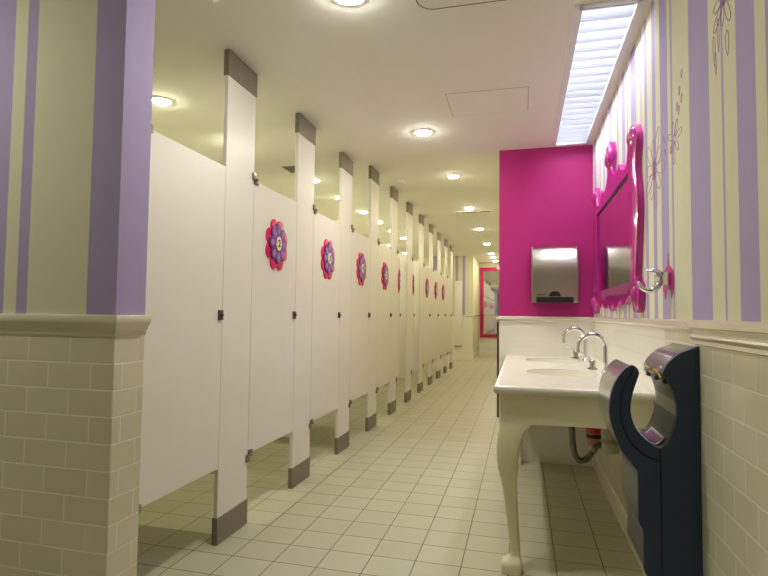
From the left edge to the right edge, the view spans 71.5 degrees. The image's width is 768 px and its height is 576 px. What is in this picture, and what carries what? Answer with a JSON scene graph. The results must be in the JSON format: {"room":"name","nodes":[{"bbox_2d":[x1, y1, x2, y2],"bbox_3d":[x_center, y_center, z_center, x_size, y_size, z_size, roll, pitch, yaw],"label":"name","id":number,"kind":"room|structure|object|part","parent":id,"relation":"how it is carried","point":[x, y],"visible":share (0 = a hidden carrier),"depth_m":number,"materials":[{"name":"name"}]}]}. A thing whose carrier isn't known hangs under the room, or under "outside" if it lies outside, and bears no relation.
{"room":"public restroom","nodes":[
{"label":"public restroom","id":0,"kind":"room"},
{"bbox_2d":[0,0,154,575],"bbox_3d":[-1.692,-0.019,2.064,1.690,2.497,0.143,0,-3,14],"label":"wall","id":1,"kind":"structure","parent":0,"point":[76,76],"depth_m":1.84,"materials":[{"name":"beige paint"}]},
{"bbox_2d":[0,313,150,336],"bbox_3d":[-1.685,0.129,2.041,1.716,0.072,0.169,0,-3,14],"label":"trim","id":2,"kind":"structure","parent":1,"relation":"attached to","point":[10,323],"depth_m":1.81,"materials":[{"name":"beige tile"}]},
{"bbox_2d":[254,153,498,262],"bbox_3d":[1.337,-1.065,10.086,3.740,0.170,11.130,0,-3,14],"label":"ceiling","id":3,"kind":"structure","parent":0,"point":[437,197],"depth_m":6.70,"materials":[{"name":"paint"}]},
{"bbox_2d":[278,165,316,173],"bbox_3d":[-0.885,-1.222,5.483,0.298,0.007,0.300,0,-3,14],"label":"ceiling vent","id":4,"kind":"object","parent":3,"relation":"in","point":[288,170],"visible":0.42,"depth_m":5.49,"materials":[{"name":"metal"}]},
{"bbox_2d":[397,178,406,182],"bbox_3d":[0.197,-1.177,5.854,0.100,0.036,0.100,0,-3,14],"label":"smoke detector","id":5,"kind":"object","parent":3,"relation":"attached to","point":[401,180],"visible":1,"depth_m":5.83,"materials":[{"name":"white plastic"}]},
{"bbox_2d":[446,174,459,177],"bbox_3d":[0.741,-1.187,5.705,0.150,0.016,0.150,0,-3,14],"label":"recessed light","id":6,"kind":"object","parent":3,"relation":"in","point":[451,175],"visible":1,"depth_m":5.67,"materials":[{"name":"white glass"}]},
{"bbox_2d":[455,210,491,213],"bbox_3d":[1.283,-1.092,7.666,0.519,0.007,0.120,0,-3,14],"label":"ceiling vent","id":7,"kind":"object","parent":3,"relation":"in","point":[484,211],"visible":1,"depth_m":7.65,"materials":[{"name":"metal"}]},
{"bbox_2d":[137,355,643,575],"bbox_3d":[0.483,1.542,6.777,3.740,0.120,17.700,0,-3,14],"label":"floor","id":8,"kind":"structure","parent":0,"point":[419,492],"depth_m":3.13,"materials":[{"name":"tile"}]},
{"bbox_2d":[211,49,256,545],"bbox_3d":[-0.784,0.028,2.828,0.031,2.497,0.300,0,-3,14],"label":"post","id":9,"kind":"object","parent":8,"relation":"on","point":[240,95],"visible":0.99,"depth_m":2.80,"materials":[{"name":"white laminate"}]},
{"bbox_2d":[245,172,296,462],"bbox_3d":[-0.668,0.167,3.238,0.050,1.596,0.617,0,-3,14],"label":"door","id":10,"kind":"structure","parent":9,"relation":"attached to","point":[273,313],"depth_m":3.20,"materials":[{"name":"white laminate"}]},
{"bbox_3d":[-0.641,-0.270,3.261,0.006,0.088,0.068,0,-3,15],"label":"number plate","id":11,"kind":"part","parent":10,"relation":"part of","materials":[{"name":"white plastic"}]},
{"bbox_2d":[288,113,315,488],"bbox_3d":[-0.561,0.071,3.688,0.031,2.497,0.300,0,-3,14],"label":"post","id":12,"kind":"object","parent":8,"relation":"on","point":[299,459],"visible":0.99,"depth_m":3.66,"materials":[{"name":"white laminate"}]},
{"bbox_2d":[309,204,340,428],"bbox_3d":[-0.445,0.211,4.098,0.050,1.596,0.617,0,-3,14],"label":"door","id":13,"kind":"structure","parent":12,"relation":"attached to","point":[326,314],"depth_m":4.07,"materials":[{"name":"white laminate"}]},
{"bbox_2d":[334,152,352,454],"bbox_3d":[-0.339,0.115,4.548,0.031,2.497,0.300,0,-3,14],"label":"post","id":14,"kind":"object","parent":8,"relation":"on","point":[341,440],"visible":1,"depth_m":4.52,"materials":[{"name":"white laminate"}]},
{"bbox_2d":[348,225,370,407],"bbox_3d":[-0.223,0.255,4.957,0.050,1.596,0.617,0,-3,14],"label":"door","id":15,"kind":"structure","parent":14,"relation":"attached to","point":[360,315],"depth_m":4.94,"materials":[{"name":"white laminate"}]},
{"bbox_2d":[365,165,378,430],"bbox_3d":[-0.116,0.095,5.411,0.031,2.626,0.300,0,-3,14],"label":"post","id":16,"kind":"object","parent":8,"relation":"on","point":[370,420],"visible":0.99,"depth_m":5.37,"materials":[{"name":"white laminate"}]},
{"bbox_2d":[376,239,391,392],"bbox_3d":[0.000,0.298,5.817,0.050,1.596,0.617,0,-3,14],"label":"door","id":17,"kind":"structure","parent":16,"relation":"attached to","point":[384,314],"depth_m":5.79,"materials":[{"name":"white plastic"}]},
{"bbox_2d":[387,186,397,414],"bbox_3d":[0.107,0.138,6.271,0.031,2.626,0.300,0,-3,14],"label":"post","id":18,"kind":"object","parent":8,"relation":"on","point":[393,192],"visible":0.99,"depth_m":6.24,"materials":[{"name":"white laminate"}]},
{"bbox_2d":[396,249,400,382],"bbox_3d":[0.178,0.342,6.685,0.050,1.596,0.617,0,-3,5],"label":"door","id":19,"kind":"structure","parent":18,"relation":"attached to","point":[398,256],"depth_m":6.62,"materials":[{"name":"white laminate"}]},
{"bbox_2d":[404,202,412,402],"bbox_3d":[0.329,0.182,7.131,0.031,2.626,0.300,0,-3,14],"label":"post","id":20,"kind":"object","parent":8,"relation":"on","point":[409,208],"visible":1,"depth_m":7.07,"materials":[{"name":"white laminate"}]},
{"bbox_3d":[0.329,0.182,7.131,0.022,2.426,0.292,0,-3,15],"label":"post panel","id":21,"kind":"part","parent":20,"relation":"part of","materials":[{"name":"white laminate"}]},
{"bbox_2d":[411,257,414,374],"bbox_3d":[0.404,0.386,7.545,0.050,1.596,0.617,0,-3,6],"label":"door","id":22,"kind":"structure","parent":20,"relation":"attached to","point":[413,279],"depth_m":7.51,"materials":[{"name":"white laminate"}]},
{"bbox_3d":[0.395,0.386,7.559,0.022,1.514,0.591,0,-3,6],"label":"door panel","id":23,"kind":"part","parent":22,"relation":"part of","materials":[{"name":"white laminate"}]},
{"bbox_2d":[417,214,423,392],"bbox_3d":[0.551,0.226,7.990,0.031,2.626,0.300,0,-3,14],"label":"post","id":24,"kind":"object","parent":8,"relation":"on","point":[421,218],"visible":1,"depth_m":7.91,"materials":[{"name":"white laminate"}]},
{"bbox_2d":[423,263,430,367],"bbox_3d":[0.667,0.430,8.397,0.050,1.596,0.617,0,-3,14],"label":"door","id":25,"kind":"structure","parent":24,"relation":"attached to","point":[426,279],"depth_m":8.40,"materials":[{"name":"white laminate"}]},
{"bbox_2d":[428,224,433,384],"bbox_3d":[0.774,0.270,8.851,0.031,2.626,0.300,0,-3,14],"label":"post","id":26,"kind":"object","parent":8,"relation":"on","point":[431,228],"visible":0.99,"depth_m":8.84,"materials":[{"name":"white laminate"}]},
{"bbox_2d":[432,268,438,362],"bbox_3d":[0.889,0.473,9.257,0.050,1.596,0.617,0,-3,14],"label":"door","id":27,"kind":"structure","parent":26,"relation":"attached to","point":[435,274],"depth_m":9.27,"materials":[{"name":"white plastic"}]},
{"bbox_2d":[436,232,440,378],"bbox_3d":[0.996,0.313,9.710,0.031,2.626,0.300,0,-3,14],"label":"post","id":28,"kind":"object","parent":8,"relation":"on","point":[438,233],"visible":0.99,"depth_m":9.69,"materials":[{"name":"white laminate"}]},
{"bbox_2d":[440,274,445,358],"bbox_3d":[1.112,0.517,10.117,0.050,1.596,0.617,0,-3,14],"label":"door","id":29,"kind":"structure","parent":28,"relation":"attached to","point":[442,312],"depth_m":10.09,"materials":[{"name":"white laminate"}]},
{"bbox_2d":[443,239,447,373],"bbox_3d":[1.219,0.357,10.570,0.031,2.626,0.300,0,-3,14],"label":"post","id":30,"kind":"object","parent":8,"relation":"on","point":[445,240],"visible":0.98,"depth_m":10.49,"materials":[{"name":"white laminate"}]},
{"bbox_3d":[1.219,0.357,10.570,0.022,2.426,0.292,0,-3,15],"label":"post panel","id":31,"kind":"part","parent":30,"relation":"part of","materials":[{"name":"white plastic"}]},
{"bbox_2d":[447,275,451,353],"bbox_3d":[1.333,0.561,10.977,0.048,1.596,0.617,0,-3,14],"label":"door","id":32,"kind":"structure","parent":30,"relation":"attached to","point":[449,315],"depth_m":10.91,"materials":[{"name":"white laminate"}]},
{"bbox_2d":[449,245,452,368],"bbox_3d":[1.441,0.401,11.430,0.031,2.626,0.300,0,-3,14],"label":"post","id":33,"kind":"object","parent":8,"relation":"on","point":[451,246],"visible":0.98,"depth_m":11.38,"materials":[{"name":"white laminate"}]},
{"bbox_3d":[1.441,0.401,11.430,0.022,2.426,0.292,0,-3,15],"label":"post panel","id":34,"kind":"part","parent":33,"relation":"part of","materials":[{"name":"white laminate"}]},
{"bbox_2d":[493,355,654,575],"bbox_3d":[1.051,0.902,3.238,0.665,0.832,1.957,0,-3,14],"label":"vanity","id":35,"kind":"object","parent":8,"relation":"on","point":[533,389],"visible":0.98,"depth_m":2.38,"materials":[{"name":"white ceramic"}]},
{"bbox_3d":[0.602,0.941,2.440,0.166,0.667,0.166,0,-3,15],"label":"leg","id":36,"kind":"part","parent":35,"relation":"part of","materials":[{"name":"white ceramic"}]},
{"bbox_3d":[1.045,1.028,4.154,0.166,0.667,0.166,0,-3,15],"label":"leg","id":37,"kind":"part","parent":35,"relation":"part of","materials":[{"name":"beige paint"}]},
{"bbox_2d":[493,355,654,400],"bbox_3d":[1.056,0.504,3.257,0.665,0.034,1.957,0,-3,15],"label":"countertop","id":38,"kind":"structure","parent":35,"relation":"on","point":[513,377],"depth_m":2.59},
{"bbox_2d":[526,358,580,362],"bbox_3d":[1.204,0.596,3.795,0.391,0.155,0.443,0,-3,15],"label":"basin","id":39,"kind":"object","parent":38,"relation":"in","point":[534,360],"depth_m":3.97,"materials":[{"name":"white ceramic"}]},
{"bbox_2d":[527,369,597,376],"bbox_3d":[0.994,0.554,2.983,0.391,0.155,0.443,0,-3,15],"label":"basin","id":40,"kind":"object","parent":38,"relation":"in","point":[530,372],"depth_m":3.16,"materials":[{"name":"white ceramic"}]},
{"bbox_2d":[562,327,588,360],"bbox_3d":[1.396,0.403,3.921,0.185,0.239,0.276,0,-3,14],"label":"faucet","id":41,"kind":"object","parent":38,"relation":"on","point":[575,354],"visible":0.91,"depth_m":3.81,"materials":[{"name":"silver metal"}]},
{"bbox_3d":[1.442,0.499,4.017,0.054,0.056,0.054,0,-3,15],"label":"handle","id":42,"kind":"part","parent":41,"relation":"part of","materials":[{"name":"silver metal"}]},
{"bbox_2d":[576,332,608,372],"bbox_3d":[1.208,0.368,3.114,0.185,0.226,0.276,0,-3,14],"label":"faucet","id":43,"kind":"object","parent":38,"relation":"on","point":[592,363],"visible":0.86,"depth_m":3.00,"materials":[{"name":"silver metal"}]},
{"bbox_3d":[1.254,0.459,3.210,0.054,0.056,0.054,0,-3,15],"label":"handle","id":44,"kind":"part","parent":43,"relation":"part of","materials":[{"name":"silver metal"}]},
{"bbox_2d":[586,428,600,445],"bbox_3d":[1.226,0.717,3.121,0.088,0.404,0.088,0,-3,14],"label":"soap bottle","id":45,"kind":"object","parent":35,"relation":"hanging from","point":[593,435],"visible":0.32,"depth_m":3.08,"materials":[{"name":"plastic"}]},
{"bbox_2d":[569,427,621,463],"bbox_3d":[1.173,0.800,2.965,0.294,0.359,0.072,0,-3,14],"label":"trap","id":46,"kind":"object","parent":35,"relation":"attached to","point":[593,449],"visible":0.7,"depth_m":2.97,"materials":[{"name":"silver metal"}]},
{"bbox_2d":[601,429,619,454],"bbox_3d":[1.126,0.654,2.654,0.088,0.324,0.088,0,-3,14],"label":"soap bottle","id":47,"kind":"object","parent":35,"relation":"hanging from","point":[609,445],"visible":0.36,"depth_m":2.62,"materials":[{"name":"plastic"}]},
{"bbox_2d":[151,0,652,167],"bbox_3d":[-0.877,-1.436,1.525,3.740,0.300,6.570,0,-3,14],"label":"ceiling","id":48,"kind":"structure","parent":0,"point":[370,74],"depth_m":2.96,"materials":[{"name":"paint"}]},
{"bbox_2d":[152,96,172,105],"bbox_3d":[-1.429,-1.192,3.426,0.142,0.016,0.142,0,-3,14],"label":"recessed light","id":49,"kind":"object","parent":48,"relation":"in","point":[163,101],"visible":0.93,"depth_m":3.40,"materials":[{"name":"white glass"}]},
{"bbox_2d":[199,0,219,3],"bbox_3d":[-0.751,-1.232,2.253,0.120,0.036,0.120,0,-3,14],"label":"smoke detector","id":50,"kind":"object","parent":48,"relation":"attached to","point":[202,1],"visible":1,"depth_m":2.27,"materials":[{"name":"white plastic"}]},
{"bbox_2d":[334,0,364,5],"bbox_3d":[-0.149,-1.233,2.263,0.150,0.016,0.150,0,-3,14],"label":"recessed light","id":51,"kind":"object","parent":48,"relation":"in","point":[342,2],"visible":1,"depth_m":2.30,"materials":[{"name":"white glass"}]},
{"bbox_2d":[413,129,432,135],"bbox_3d":[0.290,-1.147,3.959,0.150,0.016,0.150,0,-3,14],"label":"recessed light","id":52,"kind":"object","parent":48,"relation":"in","point":[419,132],"visible":1,"depth_m":3.93,"materials":[{"name":"white glass"}]},
{"bbox_2d":[416,0,502,9],"bbox_3d":[0.349,-1.245,2.052,0.530,0.004,0.530,0,-3,14],"label":"access panel","id":53,"kind":"object","parent":48,"relation":"attached to","point":[427,4],"visible":1,"depth_m":2.31,"materials":[{"name":"paint"}]},
{"bbox_2d":[445,86,528,115],"bbox_3d":[0.661,-1.178,3.390,0.496,0.003,0.376,0,-3,14],"label":"access panel","id":54,"kind":"object","parent":48,"relation":"attached to","point":[508,99],"visible":1,"depth_m":3.37,"materials":[{"name":"paint"}]},
{"bbox_2d":[550,0,644,146],"bbox_3d":[1.217,-1.255,3.255,0.290,0.164,2.004,0,-3,14],"label":"fluorescent fixture","id":55,"kind":"object","parent":48,"relation":"attached to","point":[600,33],"visible":0.98,"depth_m":2.89,"materials":[{"name":"white plastic"}]},
{"bbox_3d":[1.458,-1.169,4.161,0.240,0.064,0.020,0,-3,15],"label":"louvre blade","id":56,"kind":"part","parent":55,"relation":"part of","materials":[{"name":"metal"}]},
{"bbox_3d":[1.434,-1.173,4.065,0.240,0.064,0.020,0,-3,15],"label":"louvre blade","id":57,"kind":"part","parent":55,"relation":"part of","materials":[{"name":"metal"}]},
{"bbox_3d":[1.409,-1.178,3.969,0.240,0.064,0.020,0,-3,15],"label":"louvre blade","id":58,"kind":"part","parent":55,"relation":"part of","materials":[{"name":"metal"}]},
{"bbox_3d":[1.384,-1.183,3.873,0.240,0.064,0.020,0,-3,15],"label":"louvre blade","id":59,"kind":"part","parent":55,"relation":"part of","materials":[{"name":"metal"}]},
{"bbox_3d":[1.359,-1.188,3.778,0.240,0.064,0.020,0,-3,15],"label":"louvre blade","id":60,"kind":"part","parent":55,"relation":"part of","materials":[{"name":"metal"}]},
{"bbox_3d":[1.335,-1.193,3.682,0.240,0.064,0.020,0,-3,15],"label":"louvre blade","id":61,"kind":"part","parent":55,"relation":"part of","materials":[{"name":"metal"}]},
{"bbox_3d":[1.310,-1.198,3.586,0.240,0.064,0.020,0,-3,15],"label":"louvre blade","id":62,"kind":"part","parent":55,"relation":"part of","materials":[{"name":"metal"}]},
{"bbox_3d":[1.285,-1.203,3.491,0.240,0.064,0.020,0,-3,15],"label":"louvre blade","id":63,"kind":"part","parent":55,"relation":"part of","materials":[{"name":"metal"}]},
{"bbox_3d":[1.260,-1.208,3.395,0.240,0.064,0.020,0,-3,15],"label":"louvre blade","id":64,"kind":"part","parent":55,"relation":"part of","materials":[{"name":"metal"}]},
{"bbox_3d":[1.236,-1.212,3.299,0.240,0.064,0.020,0,-3,15],"label":"louvre blade","id":65,"kind":"part","parent":55,"relation":"part of","materials":[{"name":"metal"}]},
{"bbox_3d":[1.211,-1.217,3.203,0.240,0.064,0.020,0,-3,15],"label":"louvre blade","id":66,"kind":"part","parent":55,"relation":"part of","materials":[{"name":"metal"}]},
{"bbox_3d":[1.186,-1.222,3.108,0.240,0.064,0.020,0,-3,15],"label":"louvre blade","id":67,"kind":"part","parent":55,"relation":"part of","materials":[{"name":"metal"}]},
{"bbox_3d":[1.161,-1.227,3.012,0.240,0.064,0.020,0,-3,15],"label":"louvre blade","id":68,"kind":"part","parent":55,"relation":"part of","materials":[{"name":"metal"}]},
{"bbox_3d":[1.136,-1.232,2.916,0.240,0.064,0.020,0,-3,15],"label":"louvre blade","id":69,"kind":"part","parent":55,"relation":"part of","materials":[{"name":"metal"}]},
{"bbox_3d":[1.112,-1.237,2.821,0.240,0.064,0.020,0,-3,15],"label":"louvre blade","id":70,"kind":"part","parent":55,"relation":"part of","materials":[{"name":"metal"}]},
{"bbox_3d":[1.087,-1.242,2.725,0.240,0.064,0.020,0,-3,15],"label":"louvre blade","id":71,"kind":"part","parent":55,"relation":"part of","materials":[{"name":"metal"}]},
{"bbox_3d":[1.062,-1.246,2.629,0.240,0.064,0.020,0,-3,15],"label":"louvre blade","id":72,"kind":"part","parent":55,"relation":"part of","materials":[{"name":"metal"}]},
{"bbox_3d":[1.037,-1.251,2.533,0.240,0.064,0.020,0,-3,15],"label":"louvre blade","id":73,"kind":"part","parent":55,"relation":"part of","materials":[{"name":"metal"}]},
{"bbox_3d":[1.013,-1.256,2.438,0.240,0.064,0.020,0,-3,15],"label":"louvre blade","id":74,"kind":"part","parent":55,"relation":"part of","materials":[{"name":"metal"}]},
{"bbox_3d":[0.988,-1.261,2.342,0.240,0.064,0.020,0,-3,15],"label":"louvre blade","id":75,"kind":"part","parent":55,"relation":"part of","materials":[{"name":"metal"}]},
{"bbox_2d":[413,256,478,360],"bbox_3d":[1.600,0.552,14.553,1.810,2.626,2.000,0,-3,14],"label":"wall","id":76,"kind":"structure","parent":0,"point":[465,268],"depth_m":13.46,"materials":[{"name":"beige paint"}]},
{"bbox_2d":[455,281,461,346],"bbox_3d":[1.875,0.647,13.423,0.188,1.645,0.040,0,-3,14],"label":"wall panel","id":77,"kind":"object","parent":76,"relation":"attached to","point":[458,284],"visible":1,"depth_m":13.41,"materials":[{"name":"white laminate"}]},
{"bbox_2d":[479,263,498,351],"bbox_3d":[3.238,0.603,15.213,1.270,2.626,0.100,0,-3,14],"label":"wall","id":78,"kind":"structure","parent":0,"point":[485,344],"depth_m":15.22,"materials":[{"name":"beige paint"}]},
{"bbox_2d":[479,352,496,355],"bbox_3d":[3.199,1.862,15.099,1.010,0.098,0.016,0,-3,14],"label":"baseboard","id":79,"kind":"structure","parent":78,"relation":"attached to","point":[480,353],"depth_m":15.15,"materials":[{"name":"beige tile"}]},
{"bbox_2d":[480,267,498,337],"bbox_3d":[3.210,0.412,15.158,0.955,2.000,0.040,0,-3,14],"label":"wall mirror","id":80,"kind":"object","parent":78,"relation":"attached to","point":[489,276],"visible":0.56,"depth_m":15.21,"materials":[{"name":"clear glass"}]},
{"bbox_2d":[499,145,593,465],"bbox_3d":[1.347,0.058,4.290,0.820,2.626,0.140,0,-3,14],"label":"wall","id":81,"kind":"structure","parent":0,"point":[545,194],"depth_m":4.25,"materials":[{"name":"paint"}]},
{"bbox_2d":[497,322,498,417],"bbox_3d":[0.933,0.661,4.366,0.020,0.771,0.100,0,-3,14],"label":"guard","id":82,"kind":"object","parent":81,"relation":"attached to","point":[497,322],"visible":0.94,"depth_m":4.32,"materials":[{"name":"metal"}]},
{"bbox_2d":[532,246,577,302],"bbox_3d":[1.332,-0.106,4.171,0.342,0.442,0.113,0,-3,14],"label":"dispenser","id":83,"kind":"object","parent":81,"relation":"attached to","point":[554,269],"visible":1,"depth_m":4.13,"materials":[{"name":"metal"}]},
{"bbox_2d":[593,0,767,575],"bbox_3d":[0.869,-0.041,1.002,0.100,2.497,6.568,0,-3,14],"label":"wall","id":84,"kind":"structure","parent":0,"point":[710,218],"depth_m":1.59,"materials":[{"name":"beige paint"}]},
{"bbox_2d":[496,316,692,330],"bbox_3d":[0.975,0.186,3.093,0.741,0.036,2.628,0,-3,14],"label":"trim","id":85,"kind":"structure","parent":84,"relation":"attached to","point":[677,324],"depth_m":2.95,"materials":[{"name":"beige tile"}]},
{"bbox_2d":[591,124,645,313],"bbox_3d":[1.361,-0.366,3.204,0.049,1.039,1.601,0,-3,14],"label":"wall mirror","id":86,"kind":"object","parent":84,"relation":"attached to","point":[619,209],"visible":1,"depth_m":2.89,"materials":[{"name":"mirror"}]},
{"bbox_3d":[1.370,-0.269,3.196,0.008,0.537,1.169,0,-3,15],"label":"glass","id":87,"kind":"part","parent":86,"relation":"part of","materials":[{"name":"pink mirror"}]},
{"bbox_2d":[593,454,646,575],"bbox_3d":[0.792,1.156,0.935,0.016,0.098,6.518,0,-3,14],"label":"baseboard","id":88,"kind":"structure","parent":84,"relation":"attached to","point":[619,511],"depth_m":3.15,"materials":[{"name":"beige tile"}]},
{"bbox_2d":[598,343,702,575],"bbox_3d":[0.897,0.555,1.841,0.264,0.728,0.307,0,-3,14],"label":"dryer","id":89,"kind":"object","parent":84,"relation":"attached to","point":[662,485],"visible":1,"depth_m":1.69,"materials":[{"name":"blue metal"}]},
{"bbox_3d":[0.925,0.285,1.847,0.012,0.026,0.246,0,-3,15],"label":"slot trim","id":90,"kind":"part","parent":89,"relation":"part of","materials":[{"name":"yellow plastic"}]},
{"bbox_2d":[637,268,670,292],"bbox_3d":[1.020,-0.029,2.020,0.116,0.097,0.056,0,-3,14],"label":"coat hook","id":91,"kind":"object","parent":84,"relation":"attached to","point":[662,278],"visible":1,"depth_m":2.00,"materials":[{"name":"silver metal"}]},
{"bbox_3d":[1.060,-0.034,2.016,0.036,0.050,0.045,0,-3,15],"label":"plate","id":92,"kind":"part","parent":91,"relation":"part of","materials":[{"name":"silver metal"}]},
{"bbox_2d":[646,126,664,208],"bbox_3d":[1.137,-0.492,2.241,0.001,0.330,0.331,0,-3,14],"label":"wall decal","id":93,"kind":"object","parent":84,"relation":"attached to","point":[655,163],"visible":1,"depth_m":2.24},
{"bbox_2d":[652,159,656,179],"bbox_3d":[1.139,-0.500,2.249,0.001,0.093,0.089,0,-3,15],"label":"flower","id":94,"kind":"object","parent":93,"relation":"on","point":[655,163],"depth_m":2.24,"materials":[{"name":"purple paint"}]},
{"bbox_2d":[663,258,673,299],"bbox_3d":[1.083,-0.044,2.034,0.002,0.176,0.160,0,-3,14],"label":"wall decal","id":95,"kind":"object","parent":84,"relation":"attached to","point":[668,268],"visible":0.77,"depth_m":2.01},
{"bbox_2d":[663,69,681,164],"bbox_3d":[1.068,-0.605,1.978,0.001,0.308,0.270,0,-3,14],"label":"wall decal","id":96,"kind":"object","parent":84,"relation":"attached to","point":[677,106],"visible":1,"depth_m":1.94},
{"bbox_2d":[713,18,728,73],"bbox_3d":[0.944,-0.691,1.498,0.001,0.158,0.124,0,-3,14],"label":"wall decal","id":97,"kind":"object","parent":84,"relation":"attached to","point":[717,18],"visible":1,"depth_m":1.51},
{"bbox_2d":[713,0,730,33],"bbox_3d":[0.937,-0.798,1.471,0.001,0.164,0.175,0,-3,14],"label":"wall decal","id":98,"kind":"object","parent":84,"relation":"attached to","point":[721,1],"visible":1,"depth_m":1.49},
{"bbox_2d":[688,320,767,356],"bbox_3d":[0.490,0.044,-0.220,0.021,0.079,4.025,0,-3,14],"label":"trim","id":99,"kind":"structure","parent":84,"relation":"attached to","point":[749,337],"depth_m":1.38,"materials":[{"name":"beige tile"}]},
{"bbox_3d":[-1.275,0.144,7.251,0.100,2.676,17.600,0,-3,15],"label":"wall","id":100,"kind":"structure","parent":0,"visible":0},
{"bbox_2d":[329,220,338,413],"bbox_3d":[-1.091,0.239,4.736,1.516,1.650,0.040,0,-3,14],"label":"panel","id":101,"kind":"object","parent":100,"relation":"attached to","point":[337,221],"visible":0.02,"depth_m":4.52,"materials":[{"name":"white laminate"}]},
{"bbox_2d":[397,254,405,377],"bbox_3d":[-0.423,0.370,7.316,1.516,1.650,0.040,0,-3,14],"label":"panel","id":102,"kind":"object","parent":100,"relation":"attached to","point":[402,256],"visible":0.02,"depth_m":7.13,"materials":[{"name":"white laminate"}]},
{"bbox_2d":[412,261,418,370],"bbox_3d":[-0.201,0.414,8.175,1.516,1.650,0.040,0,-3,14],"label":"panel","id":103,"kind":"object","parent":100,"relation":"attached to","point":[416,263],"visible":0.02,"depth_m":7.99,"materials":[{"name":"white laminate"}]},
{"bbox_3d":[-0.983,-0.012,2.058,0.031,2.497,0.095,0,-3,15],"label":"post","id":104,"kind":"object","parent":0,"visible":0},
{"bbox_2d":[139,123,225,513],"bbox_3d":[-0.892,0.123,2.373,0.048,1.596,0.626,0,-3,14],"label":"door","id":105,"kind":"structure","parent":104,"relation":"attached to","point":[182,363],"depth_m":2.36,"materials":[{"name":"white laminate"}]}
]}

